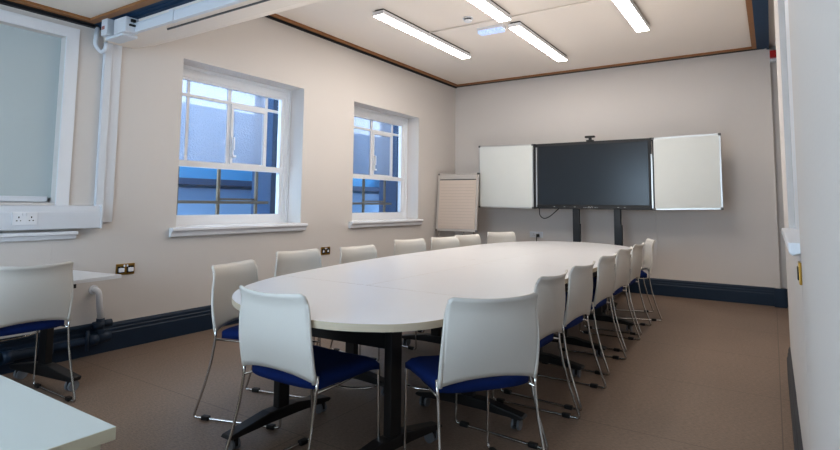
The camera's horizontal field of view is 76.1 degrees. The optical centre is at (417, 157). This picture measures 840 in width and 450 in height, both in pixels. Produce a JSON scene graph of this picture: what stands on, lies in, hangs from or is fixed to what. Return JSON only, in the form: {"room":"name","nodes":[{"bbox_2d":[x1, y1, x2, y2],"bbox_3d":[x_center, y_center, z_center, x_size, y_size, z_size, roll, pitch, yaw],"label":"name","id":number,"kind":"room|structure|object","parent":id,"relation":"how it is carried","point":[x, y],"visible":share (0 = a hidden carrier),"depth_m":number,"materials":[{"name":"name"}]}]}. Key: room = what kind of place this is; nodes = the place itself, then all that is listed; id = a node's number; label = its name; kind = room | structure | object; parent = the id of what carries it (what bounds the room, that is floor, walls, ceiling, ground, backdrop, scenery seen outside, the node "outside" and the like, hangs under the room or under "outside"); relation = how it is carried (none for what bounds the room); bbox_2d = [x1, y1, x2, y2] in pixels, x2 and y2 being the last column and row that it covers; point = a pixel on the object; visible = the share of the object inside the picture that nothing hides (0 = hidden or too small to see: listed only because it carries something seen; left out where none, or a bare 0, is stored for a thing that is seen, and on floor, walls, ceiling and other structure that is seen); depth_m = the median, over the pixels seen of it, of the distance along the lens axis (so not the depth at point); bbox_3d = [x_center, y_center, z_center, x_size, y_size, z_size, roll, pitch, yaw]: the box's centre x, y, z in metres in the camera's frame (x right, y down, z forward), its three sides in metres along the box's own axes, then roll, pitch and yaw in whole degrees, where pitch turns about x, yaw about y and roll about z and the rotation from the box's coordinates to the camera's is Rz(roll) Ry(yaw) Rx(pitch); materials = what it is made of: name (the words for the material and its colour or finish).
{"room":"meeting room","nodes":[
{"label":"meeting room","id":0,"kind":"room"},
{"bbox_2d":[27,0,323,48],"bbox_3d":[-1.419,-1.506,1.808,4.409,0.838,6.020,-3,-6,33],"label":"ceiling","id":1,"kind":"structure","parent":0,"point":[87,8],"depth_m":3.71,"materials":[{"name":"paint"}]},
{"bbox_2d":[101,18,137,43],"bbox_3d":[-2.206,-0.951,3.966,0.241,0.148,0.147,-3,-6,33],"label":"junction box","id":2,"kind":"object","parent":1,"relation":"attached to","point":[107,28],"visible":0.88,"depth_m":3.95,"materials":[{"name":"white plastic"}]},
{"bbox_2d":[114,16,138,35],"bbox_3d":[-2.124,-0.953,3.908,0.161,0.111,0.096,-3,-6,33],"label":"junction box","id":3,"kind":"object","parent":1,"relation":"attached to","point":[121,25],"visible":0.86,"depth_m":3.86,"materials":[{"name":"white plastic"}]},
{"bbox_2d":[129,0,247,32],"bbox_3d":[-0.443,-1.023,2.821,3.847,0.093,0.073,-3,-6,33],"label":"beam trunking","id":4,"kind":"structure","parent":1,"relation":"attached to","point":[173,16],"depth_m":3.57,"materials":[{"name":"white plastic"}]},
{"bbox_2d":[167,0,269,29],"bbox_3d":[-0.398,-0.980,2.914,3.316,0.012,0.006,-3,-6,33],"label":"rail","id":5,"kind":"object","parent":1,"relation":"attached to","point":[262,1],"visible":1,"depth_m":3.50,"materials":[{"name":"metal"}]},
{"bbox_2d":[0,4,455,338],"bbox_3d":[-2.184,-0.056,4.837,0.341,3.189,10.044,-3,-6,33],"label":"wall","id":6,"kind":"structure","parent":0,"point":[326,79],"depth_m":4.96,"materials":[{"name":"paint"}]},
{"bbox_2d":[0,231,77,241],"bbox_3d":[-3.027,0.494,3.151,0.055,0.060,1.895,-3,-6,33],"label":"trim","id":7,"kind":"structure","parent":6,"relation":"attached to","point":[54,235],"depth_m":3.72,"materials":[{"name":"white paint"}]},
{"bbox_2d":[0,9,79,204],"bbox_3d":[-3.098,-0.374,3.251,0.135,1.316,1.821,-3,-6,33],"label":"window","id":8,"kind":"structure","parent":6,"relation":"in","point":[72,35],"depth_m":3.92,"materials":[{"name":"white paint"}]},
{"bbox_2d":[0,24,60,201],"bbox_3d":[-3.108,-0.348,3.261,0.036,1.215,1.640,-3,-6,33],"label":"roller blind","id":9,"kind":"object","parent":8,"relation":"attached to","point":[29,60],"visible":1,"depth_m":3.79,"materials":[{"name":"fabric"}]},
{"bbox_2d":[7,0,89,21],"bbox_3d":[-3.581,-1.186,2.310,0.060,0.018,4.130,-3,-6,33],"label":"trim","id":10,"kind":"structure","parent":6,"relation":"attached to","point":[23,2],"depth_m":3.79,"materials":[{"name":"brown wood"}]},
{"bbox_2d":[0,0,100,29],"bbox_3d":[-3.596,-1.170,2.396,0.061,0.036,4.261,-3,-6,33],"label":"trim","id":11,"kind":"structure","parent":6,"relation":"attached to","point":[3,2],"depth_m":3.82,"materials":[{"name":"brown wood"}]},
{"bbox_2d":[0,205,103,230],"bbox_3d":[-3.509,0.292,2.409,0.080,0.176,4.000,-3,-6,33],"label":"dado trunking","id":12,"kind":"object","parent":6,"relation":"attached to","point":[49,217],"visible":1,"depth_m":3.79,"materials":[{"name":"white plastic"}]},
{"bbox_2d":[11,212,37,224],"bbox_3d":[-2.654,0.410,3.625,0.017,0.087,0.147,-3,-6,33],"label":"wall socket","id":13,"kind":"object","parent":12,"relation":"attached to","point":[18,218],"visible":1,"depth_m":3.62,"materials":[{"name":"white paint"}]},
{"bbox_2d":[0,285,112,364],"bbox_3d":[-3.474,1.035,2.390,0.125,0.453,4.120,-3,-6,33],"label":"pipe","id":14,"kind":"object","parent":6,"relation":"attached to","point":[9,356],"visible":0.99,"depth_m":3.89,"materials":[{"name":"black metal"}]},
{"bbox_2d":[93,27,108,53],"bbox_3d":[-2.415,-0.900,4.107,0.128,0.201,0.056,0,-5,10],"label":"conduit","id":15,"kind":"object","parent":6,"relation":"attached to","point":[97,29],"visible":1,"depth_m":4.09,"materials":[{"name":"white plastic"}]},
{"bbox_2d":[94,43,121,221],"bbox_3d":[-2.405,-0.204,4.168,0.036,1.396,0.136,-3,-6,33],"label":"conduit","id":16,"kind":"object","parent":6,"relation":"attached to","point":[111,63],"visible":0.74,"depth_m":4.16,"materials":[{"name":"white plastic"}]},
{"bbox_2d":[0,305,238,374],"bbox_3d":[-2.103,1.413,4.528,0.022,0.212,9.843,-3,-6,33],"label":"baseboard","id":17,"kind":"structure","parent":6,"relation":"attached to","point":[147,329],"depth_m":4.27,"materials":[{"name":"blue paint"}]},
{"bbox_2d":[87,0,161,23],"bbox_3d":[-0.670,-1.109,2.866,4.310,0.019,0.056,-3,-6,33],"label":"trim","id":18,"kind":"structure","parent":6,"relation":"attached to","point":[141,3],"depth_m":3.77,"materials":[{"name":"brown wood"}]},
{"bbox_2d":[115,263,134,274],"bbox_3d":[-2.309,0.880,4.243,0.030,0.086,0.146,-3,-6,33],"label":"wall socket","id":19,"kind":"object","parent":6,"relation":"attached to","point":[128,268],"visible":0.98,"depth_m":4.25,"materials":[{"name":"gold metal"}]},
{"bbox_2d":[96,0,194,27],"bbox_3d":[-0.653,-1.096,2.947,4.370,0.030,0.100,-3,-6,33],"label":"trim","id":20,"kind":"structure","parent":6,"relation":"attached to","point":[163,5],"depth_m":3.73,"materials":[{"name":"blue paint"}]},
{"bbox_2d":[169,64,307,236],"bbox_3d":[-1.832,-0.038,5.395,0.489,1.571,1.585,-3,-6,33],"label":"window","id":21,"kind":"structure","parent":6,"relation":"in","point":[224,117],"depth_m":5.43,"materials":[{"name":"white paint"}]},
{"bbox_2d":[321,247,329,254],"bbox_3d":[-1.058,1.065,6.152,0.017,0.087,0.147,-3,-6,33],"label":"wall socket","id":22,"kind":"object","parent":6,"relation":"attached to","point":[324,250],"visible":0.97,"depth_m":6.14,"materials":[{"name":"gold metal"}]},
{"bbox_2d":[264,14,456,87],"bbox_3d":[-0.446,-1.333,7.136,0.054,0.019,3.984,-3,-6,33],"label":"trim","id":23,"kind":"structure","parent":6,"relation":"attached to","point":[272,15],"depth_m":6.61,"materials":[{"name":"brown wood"}]},
{"bbox_2d":[349,106,423,227],"bbox_3d":[-0.552,0.140,7.335,0.489,1.571,1.586,-3,-6,33],"label":"window","id":24,"kind":"structure","parent":6,"relation":"in","point":[373,130],"depth_m":7.48,"materials":[{"name":"white paint"}]},
{"bbox_2d":[2,292,793,449],"bbox_3d":[-0.246,1.483,3.296,5.069,0.100,10.443,-3,-6,33],"label":"floor","id":25,"kind":"structure","parent":0,"point":[710,374],"depth_m":3.24,"materials":[{"name":"carpet"}]},
{"bbox_2d":[0,261,75,402],"bbox_3d":[-2.292,0.989,3.046,0.536,0.799,0.477,-3,-6,35],"label":"chair","id":26,"kind":"object","parent":25,"relation":"on","point":[32,298],"visible":1,"depth_m":2.97,"materials":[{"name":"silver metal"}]},
{"bbox_2d":[0,375,115,449],"bbox_3d":[-1.446,0.889,1.155,1.500,0.695,0.750,-3,-6,33],"label":"desk","id":27,"kind":"object","parent":25,"relation":"on","point":[30,419],"visible":1,"depth_m":1.09,"materials":[{"name":"laminate"}]},
{"bbox_2d":[9,270,120,390],"bbox_3d":[-2.472,1.060,3.113,0.628,0.665,1.150,-2,-5,24],"label":"desk","id":28,"kind":"object","parent":25,"relation":"on","point":[45,367],"visible":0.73,"depth_m":3.36,"materials":[{"name":"white laminate"}]},
{"bbox_2d":[193,259,320,429],"bbox_3d":[-0.868,1.002,3.025,0.536,0.799,0.477,-1,-5,18],"label":"chair","id":29,"kind":"object","parent":25,"relation":"on","point":[227,278],"visible":0.45,"depth_m":3.01,"materials":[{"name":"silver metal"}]},
{"bbox_2d":[225,285,379,449],"bbox_3d":[-0.481,0.946,2.317,0.477,0.799,0.536,-3,-6,34],"label":"chair","id":30,"kind":"object","parent":25,"relation":"on","point":[275,331],"visible":1,"depth_m":2.17,"materials":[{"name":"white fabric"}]},
{"bbox_2d":[274,249,360,354],"bbox_3d":[-0.726,1.069,3.799,0.536,0.799,0.477,-4,-6,40],"label":"chair","id":31,"kind":"object","parent":25,"relation":"on","point":[287,262],"visible":0.14,"depth_m":3.97,"materials":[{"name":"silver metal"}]},
{"bbox_2d":[221,275,470,449],"bbox_3d":[-0.443,1.019,2.560,1.527,0.695,0.828,-3,-6,33],"label":"folding table","id":32,"kind":"object","parent":25,"relation":"on","point":[373,316],"visible":0.77,"depth_m":2.46,"materials":[{"name":"white laminate"}]},
{"bbox_2d":[330,245,416,360],"bbox_3d":[-0.336,1.111,4.247,0.536,0.799,0.477,-4,-6,40],"label":"chair","id":33,"kind":"object","parent":25,"relation":"on","point":[355,253],"visible":0.22,"depth_m":4.39,"materials":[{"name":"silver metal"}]},
{"bbox_2d":[283,255,489,395],"bbox_3d":[-0.220,1.132,3.862,0.885,0.695,1.598,-3,-6,33],"label":"folding table","id":34,"kind":"object","parent":25,"relation":"on","point":[383,269],"visible":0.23,"depth_m":3.72,"materials":[{"name":"white laminate"}]},
{"bbox_2d":[394,238,426,332],"bbox_3d":[0.052,1.191,5.135,0.477,0.799,0.536,5,-6,-41],"label":"chair","id":35,"kind":"object","parent":25,"relation":"on","point":[407,246],"visible":0.13,"depth_m":5.34,"materials":[{"name":"white plastic"}]},
{"bbox_2d":[431,236,459,250],"bbox_3d":[0.418,1.230,5.546,0.477,0.799,0.536,5,-6,-40],"label":"chair","id":36,"kind":"object","parent":25,"relation":"on","point":[437,243],"visible":0.13,"depth_m":5.76,"materials":[{"name":"white plastic"}]},
{"bbox_2d":[435,173,479,236],"bbox_3d":[0.670,1.040,8.126,0.682,1.608,0.598,-2,-6,31],"label":"easel","id":37,"kind":"object","parent":25,"relation":"on","point":[457,200],"visible":0.98,"depth_m":7.99,"materials":[{"name":"paper"}]},
{"bbox_2d":[455,234,480,246],"bbox_3d":[0.706,1.275,6.037,0.477,0.799,0.536,5,-6,-40],"label":"chair","id":38,"kind":"object","parent":25,"relation":"on","point":[473,239],"visible":0.09,"depth_m":6.27,"materials":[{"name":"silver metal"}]},
{"bbox_2d":[403,293,544,449],"bbox_3d":[0.222,0.948,2.265,0.477,0.799,0.536,2,-5,-20],"label":"chair","id":39,"kind":"object","parent":25,"relation":"on","point":[493,343],"visible":1,"depth_m":2.08,"materials":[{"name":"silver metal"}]},
{"bbox_2d":[402,244,557,330],"bbox_3d":[0.655,1.255,5.196,0.895,0.695,1.598,-3,-6,33],"label":"folding table","id":40,"kind":"object","parent":25,"relation":"on","point":[484,252],"visible":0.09,"depth_m":5.09,"materials":[{"name":"white laminate"}]},
{"bbox_2d":[369,261,592,429],"bbox_3d":[0.507,1.099,3.386,0.850,0.695,1.598,-3,-6,33],"label":"folding table","id":41,"kind":"object","parent":25,"relation":"on","point":[492,279],"visible":0.61,"depth_m":3.09,"materials":[{"name":"white laminate"}]},
{"bbox_2d":[487,232,515,243],"bbox_3d":[1.139,1.335,6.700,0.477,0.799,0.536,2,-5,-20],"label":"chair","id":42,"kind":"object","parent":25,"relation":"on","point":[492,237],"visible":0.12,"depth_m":6.94,"materials":[{"name":"white plastic"}]},
{"bbox_2d":[455,270,580,449],"bbox_3d":[0.526,1.004,2.879,0.536,0.799,0.477,-3,-6,35],"label":"chair","id":43,"kind":"object","parent":25,"relation":"on","point":[550,290],"visible":0.59,"depth_m":2.75,"materials":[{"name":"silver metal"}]},
{"bbox_2d":[500,261,606,410],"bbox_3d":[0.834,1.048,3.365,0.536,0.799,0.477,-3,-6,36],"label":"chair","id":44,"kind":"object","parent":25,"relation":"on","point":[580,279],"visible":0.7,"depth_m":3.19,"materials":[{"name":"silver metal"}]},
{"bbox_2d":[487,241,631,314],"bbox_3d":[1.735,1.346,6.132,1.642,0.695,1.156,-3,-6,33],"label":"folding table","id":45,"kind":"object","parent":25,"relation":"on","point":[543,244],"visible":0.3,"depth_m":6.02,"materials":[{"name":"white laminate"}]},
{"bbox_2d":[495,248,633,357],"bbox_3d":[1.367,1.222,4.729,0.807,0.695,1.598,-3,-6,33],"label":"folding table","id":46,"kind":"object","parent":25,"relation":"on","point":[555,257],"visible":0.47,"depth_m":4.58,"materials":[{"name":"white laminate"}]},
{"bbox_2d":[541,252,626,375],"bbox_3d":[1.209,1.106,3.996,0.536,0.799,0.477,-3,-6,34],"label":"chair","id":47,"kind":"object","parent":25,"relation":"on","point":[606,264],"visible":0.7,"depth_m":3.82,"materials":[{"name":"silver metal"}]},
{"bbox_2d":[478,133,723,299],"bbox_3d":[2.263,0.771,7.160,3.176,2.025,0.721,-3,-6,33],"label":"display","id":48,"kind":"object","parent":25,"relation":"on","point":[676,172],"visible":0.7,"depth_m":6.99,"materials":[{"name":"black plastic"}]},
{"bbox_2d":[585,135,594,140],"bbox_3d":[2.300,-0.257,7.175,0.130,0.075,0.073,-3,-6,33],"label":"webcam","id":49,"kind":"object","parent":48,"relation":"on","point":[593,136],"visible":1,"depth_m":7.15,"materials":[{"name":"black plastic"}]},
{"bbox_2d":[579,247,640,351],"bbox_3d":[1.554,1.159,4.583,0.536,0.799,0.477,-3,-6,35],"label":"chair","id":50,"kind":"object","parent":25,"relation":"on","point":[622,261],"visible":0.62,"depth_m":4.41,"materials":[{"name":"silver metal"}]},
{"bbox_2d":[583,242,650,334],"bbox_3d":[1.891,1.209,5.130,0.536,0.799,0.477,-3,-6,33],"label":"chair","id":51,"kind":"object","parent":25,"relation":"on","point":[636,253],"visible":0.62,"depth_m":4.94,"materials":[{"name":"silver metal"}]},
{"bbox_2d":[607,238,661,320],"bbox_3d":[2.243,1.260,5.686,0.536,0.799,0.477,-1,-5,14],"label":"chair","id":52,"kind":"object","parent":25,"relation":"on","point":[649,244],"visible":0.66,"depth_m":5.65,"materials":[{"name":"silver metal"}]},
{"bbox_2d":[275,0,775,84],"bbox_3d":[1.413,-1.473,6.078,5.020,0.120,4.244,-3,-6,33],"label":"ceiling","id":53,"kind":"structure","parent":0,"point":[595,33],"depth_m":6.02,"materials":[{"name":"paint"}]},
{"bbox_2d":[373,9,470,58],"bbox_3d":[0.112,-1.387,6.152,0.136,0.066,1.870,-3,-6,33],"label":"strip light","id":54,"kind":"object","parent":53,"relation":"attached to","point":[384,15],"visible":1,"depth_m":5.95,"materials":[{"name":"white paint"}]},
{"bbox_2d":[463,16,472,22],"bbox_3d":[0.522,-1.440,5.604,0.110,0.045,0.110,-3,-6,33],"label":"smoke detector","id":55,"kind":"object","parent":53,"relation":"attached to","point":[467,19],"visible":1,"depth_m":5.57,"materials":[{"name":"white paint"}]},
{"bbox_2d":[468,0,511,21],"bbox_3d":[0.371,-1.507,4.713,0.137,0.066,1.921,-3,-6,33],"label":"strip light","id":56,"kind":"object","parent":53,"relation":"attached to","point":[490,7],"visible":1,"depth_m":5.20,"materials":[{"name":"white paint"}]},
{"bbox_2d":[477,24,505,35],"bbox_3d":[0.808,-1.404,5.893,0.301,0.063,0.111,-3,-6,33],"label":"emergency light","id":57,"kind":"object","parent":53,"relation":"attached to","point":[499,28],"visible":1,"depth_m":5.85,"materials":[{"name":"white paint"}]},
{"bbox_2d":[478,27,504,35],"bbox_3d":[0.805,-1.389,5.893,0.284,0.033,0.101,-3,-6,33],"label":"diffuser","id":58,"kind":"object","parent":57,"relation":"attached to","point":[482,31],"depth_m":5.87,"materials":[{"name":"white plastic"}]},
{"bbox_2d":[429,0,597,32],"bbox_3d":[1.363,-1.473,5.269,3.016,0.016,0.016,-3,-6,33],"label":"conduit","id":59,"kind":"object","parent":53,"relation":"attached to","point":[590,0],"visible":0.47,"depth_m":5.44,"materials":[{"name":"paint"}]},
{"bbox_2d":[508,21,567,61],"bbox_3d":[1.455,-1.356,6.356,0.136,0.065,1.590,-3,-6,33],"label":"strip light","id":60,"kind":"object","parent":53,"relation":"attached to","point":[518,27],"visible":1,"depth_m":6.18,"materials":[{"name":"white paint"}]},
{"bbox_2d":[612,0,649,31],"bbox_3d":[1.893,-1.469,4.978,0.137,0.066,1.941,-3,-6,33],"label":"strip light","id":61,"kind":"object","parent":53,"relation":"attached to","point":[627,8],"visible":1,"depth_m":5.30,"materials":[{"name":"white paint"}]},
{"bbox_2d":[455,46,786,288],"bbox_3d":[2.487,0.231,7.642,4.970,3.189,0.201,-3,-6,33],"label":"wall","id":62,"kind":"structure","parent":0,"point":[725,94],"depth_m":7.03,"materials":[{"name":"paint"}]},
{"bbox_2d":[530,231,542,237],"bbox_3d":[1.751,1.131,7.915,0.185,0.087,0.017,-3,-6,33],"label":"wall socket","id":63,"kind":"object","parent":62,"relation":"attached to","point":[532,234],"visible":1,"depth_m":7.92,"materials":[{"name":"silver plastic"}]},
{"bbox_2d":[457,47,759,86],"bbox_3d":[2.359,-1.260,7.647,4.174,0.018,0.060,-3,-6,33],"label":"trim","id":64,"kind":"structure","parent":62,"relation":"attached to","point":[745,48],"depth_m":7.39,"materials":[{"name":"brown wood"}]},
{"bbox_2d":[655,211,657,278],"bbox_3d":[3.119,1.136,7.014,0.020,0.868,0.012,-3,-6,33],"label":"conduit","id":65,"kind":"object","parent":62,"relation":"attached to","point":[655,211],"visible":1,"depth_m":7.01,"materials":[{"name":"paint"}]},
{"bbox_2d":[624,278,787,306],"bbox_3d":[2.435,1.704,7.407,4.428,0.212,0.022,-3,-6,33],"label":"baseboard","id":66,"kind":"structure","parent":62,"relation":"attached to","point":[757,295],"depth_m":6.64,"materials":[{"name":"blue paint"}]},
{"bbox_2d":[745,0,756,48],"bbox_3d":[3.002,-1.490,4.881,0.051,0.019,3.994,-3,-6,33],"label":"trim","id":67,"kind":"structure","parent":62,"relation":"attached to","point":[749,7],"depth_m":5.60,"materials":[{"name":"brown wood"}]},
{"bbox_2d":[764,48,780,288],"bbox_3d":[4.199,0.199,6.353,0.051,3.069,0.071,-3,-6,33],"label":"trim","id":68,"kind":"structure","parent":62,"relation":"attached to","point":[767,51],"depth_m":6.33,"materials":[{"name":"paint"}]},
{"bbox_2d":[770,50,776,62],"bbox_3d":[4.240,-1.213,6.402,0.074,0.121,0.161,-3,-6,33],"label":"beacon","id":69,"kind":"object","parent":62,"relation":"attached to","point":[773,59],"visible":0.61,"depth_m":6.35,"materials":[{"name":"red plastic"}]},
{"bbox_2d":[774,288,786,307],"bbox_3d":[4.190,1.618,6.203,0.121,0.216,0.073,-3,-6,33],"label":"trim","id":70,"kind":"structure","parent":62,"relation":"attached to","point":[780,295],"depth_m":6.17,"materials":[{"name":"blue paint"}]},
{"bbox_2d":[774,0,814,449],"bbox_3d":[0.833,-0.363,0.865,0.341,3.189,6.701,-3,-6,33],"label":"wall","id":71,"kind":"structure","parent":0,"point":[799,331],"depth_m":2.16,"materials":[{"name":"paint"}]},
{"bbox_2d":[752,0,768,48],"bbox_3d":[3.075,-1.477,4.831,0.126,0.050,3.994,-3,-6,33],"label":"trim","id":72,"kind":"structure","parent":71,"relation":"attached to","point":[760,7],"depth_m":5.58,"materials":[{"name":"blue paint"}]},
{"bbox_2d":[782,0,799,255],"bbox_3d":[1.639,-0.380,2.149,0.341,1.445,1.361,-3,-6,33],"label":"window","id":73,"kind":"structure","parent":71,"relation":"in","point":[791,236],"depth_m":2.45,"materials":[{"name":"white paint"}]},
{"bbox_2d":[787,347,802,449],"bbox_3d":[0.667,1.126,0.838,0.022,0.212,6.700,-3,-6,33],"label":"baseboard","id":74,"kind":"structure","parent":71,"relation":"attached to","point":[797,438],"depth_m":2.66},
{"bbox_2d":[797,261,801,284],"bbox_3d":[1.142,0.344,1.606,0.011,0.065,0.061,-3,-6,33],"label":"wall socket","id":75,"kind":"object","parent":71,"relation":"attached to","point":[799,267],"visible":0.98,"depth_m":1.58,"materials":[{"name":"gold metal"}]},
{"bbox_2d":[793,0,839,449],"bbox_3d":[0.278,-0.176,0.325,0.010,2.289,2.021,-3,-6,33],"label":"door","id":76,"kind":"structure","parent":71,"relation":"attached to","point":[816,22],"depth_m":0.73,"materials":[{"name":"paint"}]},
{"label":"outside","id":77,"kind":"structure","parent":0,"visible":0},
{"bbox_2d":[177,98,398,214],"bbox_3d":[-1.691,0.621,7.488,1.720,4.301,8.301,-3,-6,33],"label":"wall","id":78,"kind":"structure","parent":77,"point":[195,183],"depth_m":6.99,"materials":[{"name":"blue paint"}]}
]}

